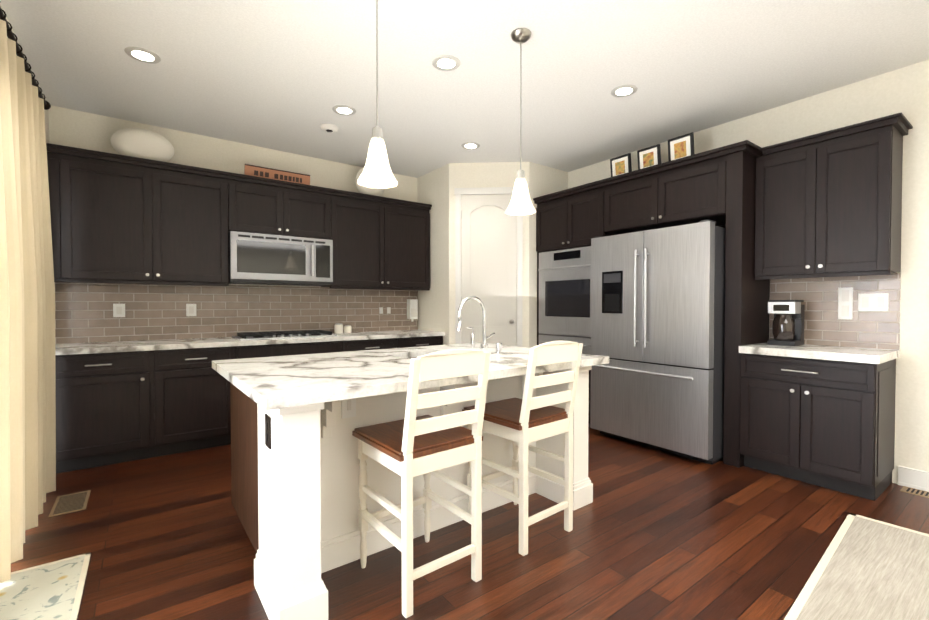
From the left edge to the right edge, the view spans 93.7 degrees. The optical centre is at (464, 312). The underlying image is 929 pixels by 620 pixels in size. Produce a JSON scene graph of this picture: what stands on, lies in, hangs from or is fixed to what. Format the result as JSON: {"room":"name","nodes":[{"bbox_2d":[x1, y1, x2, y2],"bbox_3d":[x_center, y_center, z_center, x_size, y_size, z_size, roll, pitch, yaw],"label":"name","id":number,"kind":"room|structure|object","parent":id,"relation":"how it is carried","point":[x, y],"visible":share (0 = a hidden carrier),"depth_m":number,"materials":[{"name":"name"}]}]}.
{"room":"kitchen","nodes":[
{"label":"kitchen","id":0,"kind":"room"},
{"bbox_2d":[0,4,928,483],"bbox_3d":[0.795,-0.216,1.857,4.900,2.780,7.640,-1,1,-36],"label":"wall","id":1,"kind":"structure","parent":0,"point":[84,312],"depth_m":3.71,"materials":[{"name":"paint"}]},
{"bbox_2d":[0,7,50,109],"bbox_3d":[-1.682,-1.339,1.360,0.104,0.068,3.790,-1,1,-36],"label":"curtain rod","id":2,"kind":"object","parent":1,"relation":"attached to","point":[11,35],"visible":0.54,"depth_m":2.29,"materials":[{"name":"brown metal"}]},
{"bbox_2d":[0,19,55,582],"bbox_3d":[-2.237,-0.086,2.172,0.128,2.450,1.650,-1,1,-36],"label":"curtain","id":3,"kind":"object","parent":2,"relation":"hanging from","point":[27,401],"visible":1,"depth_m":2.25,"materials":[{"name":"fabric"}]},
{"bbox_2d":[113,304,124,316],"label":"outlet plates","id":4,"kind":"object","parent":1,"relation":"attached to","point":[118,309],"depth_m":3.69,"materials":[{"name":"white plastic"}]},
{"bbox_2d":[46,143,229,285],"bbox_3d":[-2.691,-0.737,3.669,1.202,0.960,0.327,-1,1,-36],"label":"upper cabinet","id":5,"kind":"object","parent":1,"relation":"attached to","point":[119,219],"depth_m":3.51,"materials":[{"name":"black wood"}]},
{"bbox_2d":[110,128,173,161],"bbox_3d":[-2.693,-1.384,3.653,0.430,0.283,0.097,-1,1,-36],"label":"platter","id":6,"kind":"object","parent":5,"relation":"on","point":[141,143],"visible":0.92,"depth_m":3.62,"materials":[{"name":"white ceramic"}]},
{"bbox_2d":[186,304,196,315],"label":"outlet plates","id":7,"kind":"object","parent":1,"relation":"attached to","point":[190,308],"depth_m":4.00,"materials":[{"name":"white plastic"}]},
{"bbox_2d":[230,175,333,242],"bbox_3d":[-1.833,-0.980,4.297,0.930,0.495,0.327,-1,1,-36],"label":"upper cabinet","id":8,"kind":"object","parent":1,"relation":"attached to","point":[262,206],"depth_m":4.15,"materials":[{"name":"black wood"}]},
{"bbox_2d":[244,164,309,184],"bbox_3d":[-1.813,-1.320,4.247,0.600,0.136,0.028,-1,1,-36],"label":"sign board","id":9,"kind":"object","parent":8,"relation":"on","point":[269,173],"visible":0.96,"depth_m":4.23,"materials":[{"name":"brown wood"}]},
{"bbox_2d":[228,231,332,285],"bbox_3d":[-1.798,-0.499,4.257,0.918,0.452,0.426,-1,1,-36],"label":"microwave","id":10,"kind":"object","parent":8,"relation":"attached to","point":[260,259],"visible":1,"depth_m":4.09,"materials":[{"name":"grey metal"}]},
{"bbox_2d":[321,191,430,290],"bbox_3d":[-0.980,-0.759,4.930,1.190,0.960,0.327,-1,1,-36],"label":"upper cabinet","id":11,"kind":"object","parent":1,"relation":"attached to","point":[384,244],"depth_m":4.77,"materials":[{"name":"black wood"}]},
{"bbox_2d":[356,167,384,195],"bbox_3d":[-1.050,-1.442,4.861,0.356,0.357,0.101,-1,1,-36],"label":"round plate","id":12,"kind":"object","parent":11,"relation":"on","point":[362,189],"visible":0.21,"depth_m":4.81,"materials":[{"name":"white ceramic"}]},
{"bbox_2d":[379,307,390,313],"label":"outlet plates","id":13,"kind":"object","parent":1,"relation":"attached to","point":[380,308],"depth_m":5.16,"materials":[{"name":"white plastic"}]},
{"bbox_2d":[407,299,417,321],"bbox_3d":[-0.639,-0.021,5.340,0.110,0.270,0.078,-1,1,-36],"label":"dispenser","id":14,"kind":"object","parent":1,"relation":"attached to","point":[412,309],"visible":1,"depth_m":5.31,"materials":[{"name":"white plastic"}]},
{"bbox_2d":[454,187,522,346],"bbox_3d":[0.270,-0.124,4.825,0.604,2.495,0.514,-1,1,-36],"label":"pantry door","id":15,"kind":"structure","parent":1,"relation":"in","point":[488,252],"depth_m":4.82,"materials":[{"name":"white wood"}]},
{"bbox_2d":[533,192,560,251],"bbox_3d":[1.161,-0.952,4.817,0.537,0.570,0.503,-1,1,-36],"label":"upper cabinet","id":16,"kind":"object","parent":1,"relation":"attached to","point":[548,210],"depth_m":4.71,"materials":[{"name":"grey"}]},
{"bbox_2d":[561,184,616,247],"bbox_3d":[1.409,-0.946,4.481,0.537,0.570,0.562,-1,1,-36],"label":"upper cabinet","id":17,"kind":"object","parent":1,"relation":"attached to","point":[580,207],"depth_m":4.36,"materials":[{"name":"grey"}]},
{"bbox_2d":[610,153,631,176],"bbox_3d":[1.505,-1.359,4.125,0.122,0.216,0.210,-1,1,-36],"label":"picture frame","id":18,"kind":"object","parent":17,"relation":"on","point":[619,165],"visible":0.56,"depth_m":4.08,"materials":[{"name":"black plastic"}]},
{"bbox_2d":[601,168,658,234],"bbox_3d":[1.719,-0.992,4.060,0.537,0.465,0.597,-1,1,-36],"label":"upper cabinet","id":19,"kind":"object","parent":1,"relation":"attached to","point":[624,200],"depth_m":3.97,"materials":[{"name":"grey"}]},
{"bbox_2d":[637,144,660,169],"bbox_3d":[1.674,-1.355,3.895,0.122,0.216,0.210,-1,1,-36],"label":"picture frame","id":20,"kind":"object","parent":19,"relation":"on","point":[649,156],"visible":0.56,"depth_m":3.85,"materials":[{"name":"black plastic"}]},
{"bbox_2d":[649,148,755,227],"bbox_3d":[2.005,-0.985,3.672,0.537,0.465,0.598,-1,1,-36],"label":"upper cabinet","id":21,"kind":"object","parent":1,"relation":"attached to","point":[717,185],"depth_m":3.41,"materials":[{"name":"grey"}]},
{"bbox_2d":[668,132,694,160],"bbox_3d":[1.843,-1.356,3.666,0.123,0.226,0.210,-1,1,-36],"label":"picture frame","id":22,"kind":"object","parent":21,"relation":"on","point":[682,146],"visible":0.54,"depth_m":3.62,"materials":[{"name":"black plastic"}]},
{"bbox_2d":[754,112,912,279],"bbox_3d":[2.560,-0.732,3.078,0.352,0.980,0.795,-1,1,-36],"label":"upper cabinet","id":23,"kind":"object","parent":1,"relation":"attached to","point":[828,203],"visible":1,"depth_m":2.94,"materials":[{"name":"black wood"}]},
{"bbox_2d":[838,287,852,319],"label":"outlet plates","id":24,"kind":"object","parent":1,"relation":"attached to","point":[845,294],"depth_m":3.13,"materials":[{"name":"white plastic"}]},
{"bbox_2d":[858,293,888,310],"label":"outlet plates","id":25,"kind":"object","parent":1,"relation":"attached to","point":[873,301],"depth_m":3.01,"materials":[{"name":"white plastic"}]},
{"bbox_2d":[898,466,928,491],"bbox_3d":[3.875,1.116,1.612,0.019,0.125,3.255,-1,1,-36],"label":"baseboard","id":26,"kind":"structure","parent":1,"relation":"attached to","point":[913,478],"depth_m":2.85,"materials":[{"name":"white wood"}]},
{"bbox_2d":[0,0,928,177],"bbox_3d":[0.795,-1.656,1.832,4.900,0.100,7.640,-1,1,-36],"label":"ceiling","id":27,"kind":"structure","parent":0,"point":[285,75],"depth_m":2.88,"materials":[{"name":"paint"}]},
{"bbox_2d":[124,47,160,63],"bbox_3d":[-2.028,-1.618,2.747,0.186,0.006,0.186,-1,1,-36],"label":"recessed light","id":28,"kind":"object","parent":27,"relation":"in","point":[146,55],"visible":1,"depth_m":2.74,"materials":[{"name":"grey"}]},
{"bbox_2d":[320,124,338,132],"bbox_3d":[-1.200,-1.624,3.866,0.160,0.031,0.160,-1,1,-36],"label":"detector","id":29,"kind":"object","parent":27,"relation":"attached to","point":[329,128],"visible":1,"depth_m":3.83,"materials":[{"name":"white plastic"}]},
{"bbox_2d":[332,105,355,115],"bbox_3d":[-0.973,-1.631,3.524,0.186,0.006,0.186,-1,1,-36],"label":"recessed light","id":30,"kind":"object","parent":27,"relation":"in","point":[345,110],"visible":1,"depth_m":3.52,"materials":[{"name":"grey"}]},
{"bbox_2d":[358,0,396,187],"bbox_3d":[-0.387,-1.090,1.928,0.184,1.031,0.184,-1,1,-36],"label":"pendant light","id":31,"kind":"object","parent":27,"relation":"hanging from","point":[377,172],"visible":1,"depth_m":1.91,"materials":[{"name":"white glass"}]},
{"bbox_2d":[432,55,459,70],"bbox_3d":[-0.119,-1.620,2.837,0.186,0.006,0.186,-1,1,-36],"label":"recessed light","id":32,"kind":"object","parent":27,"relation":"in","point":[450,62],"visible":1,"depth_m":2.82,"materials":[{"name":"grey"}]},
{"bbox_2d":[461,142,479,148],"bbox_3d":[0.061,-1.645,4.311,0.186,0.006,0.186,-1,1,-36],"label":"recessed light","id":33,"kind":"object","parent":27,"relation":"in","point":[470,145],"visible":1,"depth_m":4.29,"materials":[{"name":"grey"}]},
{"bbox_2d":[505,28,535,214],"bbox_3d":[0.329,-1.100,2.542,0.184,1.031,0.184,-1,1,-36],"label":"pendant light","id":34,"kind":"object","parent":27,"relation":"hanging from","point":[520,203],"visible":1,"depth_m":2.52,"materials":[{"name":"white glass"}]},
{"bbox_2d":[611,85,637,96],"bbox_3d":[1.174,-1.626,3.206,0.186,0.006,0.186,-1,1,-36],"label":"recessed light","id":35,"kind":"object","parent":27,"relation":"in","point":[623,90],"visible":1,"depth_m":3.19,"materials":[{"name":"grey glass"}]},
{"bbox_2d":[11,424,928,619],"bbox_3d":[0.795,1.224,1.881,4.900,0.100,7.640,-1,1,-36],"label":"floor","id":36,"kind":"structure","parent":0,"point":[655,534],"depth_m":2.16,"materials":[{"name":"brown wood"}]},
{"bbox_2d":[0,552,90,619],"bbox_3d":[-1.494,1.176,1.387,0.350,0.012,1.520,-1,1,-36],"label":"rug","id":37,"kind":"object","parent":36,"relation":"on","point":[51,590],"visible":0.94,"depth_m":1.81,"materials":[{"name":"beige fabric"}]},
{"bbox_2d":[48,490,90,516],"bbox_3d":[-2.393,1.159,2.649,0.160,0.004,0.320,-1,1,-36],"label":"floor vent","id":38,"kind":"object","parent":36,"relation":"in","point":[69,503],"visible":1,"depth_m":2.63,"materials":[{"name":"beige metal"}]},
{"bbox_2d":[55,350,166,473],"bbox_3d":[-2.812,0.720,3.437,0.702,0.856,0.597,-1,1,-36],"label":"base cabinet","id":39,"kind":"object","parent":36,"relation":"on","point":[120,401],"depth_m":3.22,"materials":[{"name":"black wood"}]},
{"bbox_2d":[55,330,444,353],"bbox_3d":[-1.743,0.259,4.197,3.334,0.040,0.614,-1,1,-36],"label":"countertop","id":40,"kind":"structure","parent":39,"relation":"on","point":[194,343],"depth_m":3.68,"materials":[{"name":"white stone"}]},
{"bbox_2d":[232,330,336,339],"bbox_3d":[-1.732,0.215,4.214,0.860,0.045,0.440,-1,1,-36],"label":"cooktop","id":41,"kind":"object","parent":40,"relation":"in","point":[277,334],"visible":1,"depth_m":4.08,"materials":[{"name":"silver metal"}]},
{"bbox_2d":[334,323,345,333],"bbox_3d":[-1.357,0.174,4.701,0.088,0.110,0.088,1,1,42],"label":"canister","id":42,"kind":"object","parent":40,"relation":"on","point":[338,328],"depth_m":4.67,"materials":[{"name":"white ceramic"}]},
{"bbox_2d":[346,325,351,332],"bbox_3d":[-1.281,0.185,4.782,0.079,0.085,0.079,1,1,42],"label":"canister","id":43,"kind":"object","parent":40,"relation":"on","point":[348,327],"depth_m":4.75,"materials":[{"name":"white ceramic"}]},
{"bbox_2d":[167,346,246,454],"bbox_3d":[-2.357,0.714,3.773,0.720,0.856,0.597,-1,1,-36],"label":"base cabinet","id":44,"kind":"object","parent":36,"relation":"on","point":[198,397],"depth_m":3.56,"materials":[{"name":"black wood"}]},
{"bbox_2d":[247,342,350,357],"bbox_3d":[-1.743,0.706,4.225,1.075,0.856,0.597,-1,1,-36],"label":"base cabinet","id":45,"kind":"object","parent":36,"relation":"on","point":[292,348],"depth_m":4.01,"materials":[{"name":"black wood"}]},
{"bbox_2d":[351,338,402,350],"bbox_3d":[-1.129,0.698,4.677,0.730,0.856,0.597,-1,1,-36],"label":"base cabinet","id":46,"kind":"object","parent":36,"relation":"on","point":[368,343],"depth_m":4.47,"materials":[{"name":"black wood"}]},
{"bbox_2d":[223,352,595,619],"bbox_3d":[-0.279,0.732,2.545,1.824,0.860,1.126,-1,1,-37],"label":"kitchen island","id":47,"kind":"object","parent":36,"relation":"on","point":[296,420],"depth_m":2.02,"materials":[{"name":"wood"}]},
{"bbox_2d":[212,344,527,387],"bbox_3d":[-0.422,0.280,2.685,1.896,0.040,0.690,-1,1,-37],"label":"island countertop","id":48,"kind":"structure","parent":47,"relation":"on","point":[229,369],"depth_m":2.39,"materials":[{"name":"white stone"}]},
{"bbox_2d":[236,348,608,411],"bbox_3d":[-0.055,0.288,2.204,1.895,0.040,0.520,-1,1,-37],"label":"island countertop","id":49,"kind":"structure","parent":47,"relation":"on","point":[271,391],"depth_m":1.81,"materials":[{"name":"white stone"}]},
{"bbox_2d":[352,349,490,617],"bbox_3d":[-0.194,0.659,1.934,0.420,1.028,0.506,-1,1,-38],"label":"stool","id":50,"kind":"object","parent":36,"relation":"on","point":[409,447],"visible":1,"depth_m":1.80,"materials":[{"name":"beige wood"}]},
{"bbox_2d":[403,334,444,347],"bbox_3d":[-0.676,0.693,5.012,0.657,0.856,0.597,-1,1,-36],"label":"base cabinet","id":51,"kind":"object","parent":36,"relation":"on","point":[407,342],"depth_m":4.78,"materials":[{"name":"black wood"}]},
{"bbox_2d":[462,340,582,555],"bbox_3d":[0.308,0.652,2.348,0.420,1.028,0.506,-1,1,-39],"label":"stool","id":52,"kind":"object","parent":36,"relation":"on","point":[521,424],"visible":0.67,"depth_m":2.21,"materials":[{"name":"beige wood"}]},
{"bbox_2d":[537,244,590,353],"bbox_3d":[1.276,-0.097,4.674,0.539,1.135,0.893,-1,1,-36],"label":"wall oven","id":53,"kind":"object","parent":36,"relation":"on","point":[563,274],"depth_m":4.53,"materials":[{"name":"grey metal"}]},
{"bbox_2d":[588,370,590,423],"bbox_3d":[1.277,0.798,4.690,0.537,0.655,0.893,-1,1,-36],"label":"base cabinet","id":54,"kind":"object","parent":36,"relation":"on","point":[589,370],"depth_m":4.31,"materials":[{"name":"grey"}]},
{"bbox_2d":[590,220,725,463],"bbox_3d":[1.740,0.226,3.797,0.778,1.830,1.044,-1,1,-36],"label":"fridge","id":55,"kind":"object","parent":36,"relation":"on","point":[657,319],"visible":0.92,"depth_m":3.47,"materials":[{"name":"grey metal"}]},
{"bbox_2d":[739,342,899,500],"bbox_3d":[2.451,0.701,3.047,0.593,0.905,0.755,-1,1,-36],"label":"base cabinet","id":56,"kind":"object","parent":36,"relation":"on","point":[821,415],"visible":1,"depth_m":2.84,"materials":[{"name":"black wood"}]},
{"bbox_2d":[767,300,804,345],"bbox_3d":[2.413,0.077,3.248,0.210,0.335,0.197,-1,1,-36],"label":"coffee maker","id":57,"kind":"object","parent":56,"relation":"on","point":[788,326],"visible":1,"depth_m":3.19,"materials":[{"name":"black plastic"}]},
{"bbox_2d":[784,512,928,619],"bbox_3d":[2.140,1.187,0.735,2.400,0.012,2.600,-1,1,-40],"label":"rug","id":58,"kind":"object","parent":36,"relation":"on","point":[866,568],"visible":0.88,"depth_m":1.91,"materials":[{"name":"beige carpet"}]},
{"bbox_2d":[900,486,928,497],"bbox_3d":[3.037,1.159,2.623,0.120,0.004,0.575,-1,1,-36],"label":"floor vent","id":59,"kind":"object","parent":36,"relation":"in","point":[918,492],"visible":1,"depth_m":2.80,"materials":[{"name":"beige metal"}]}
]}

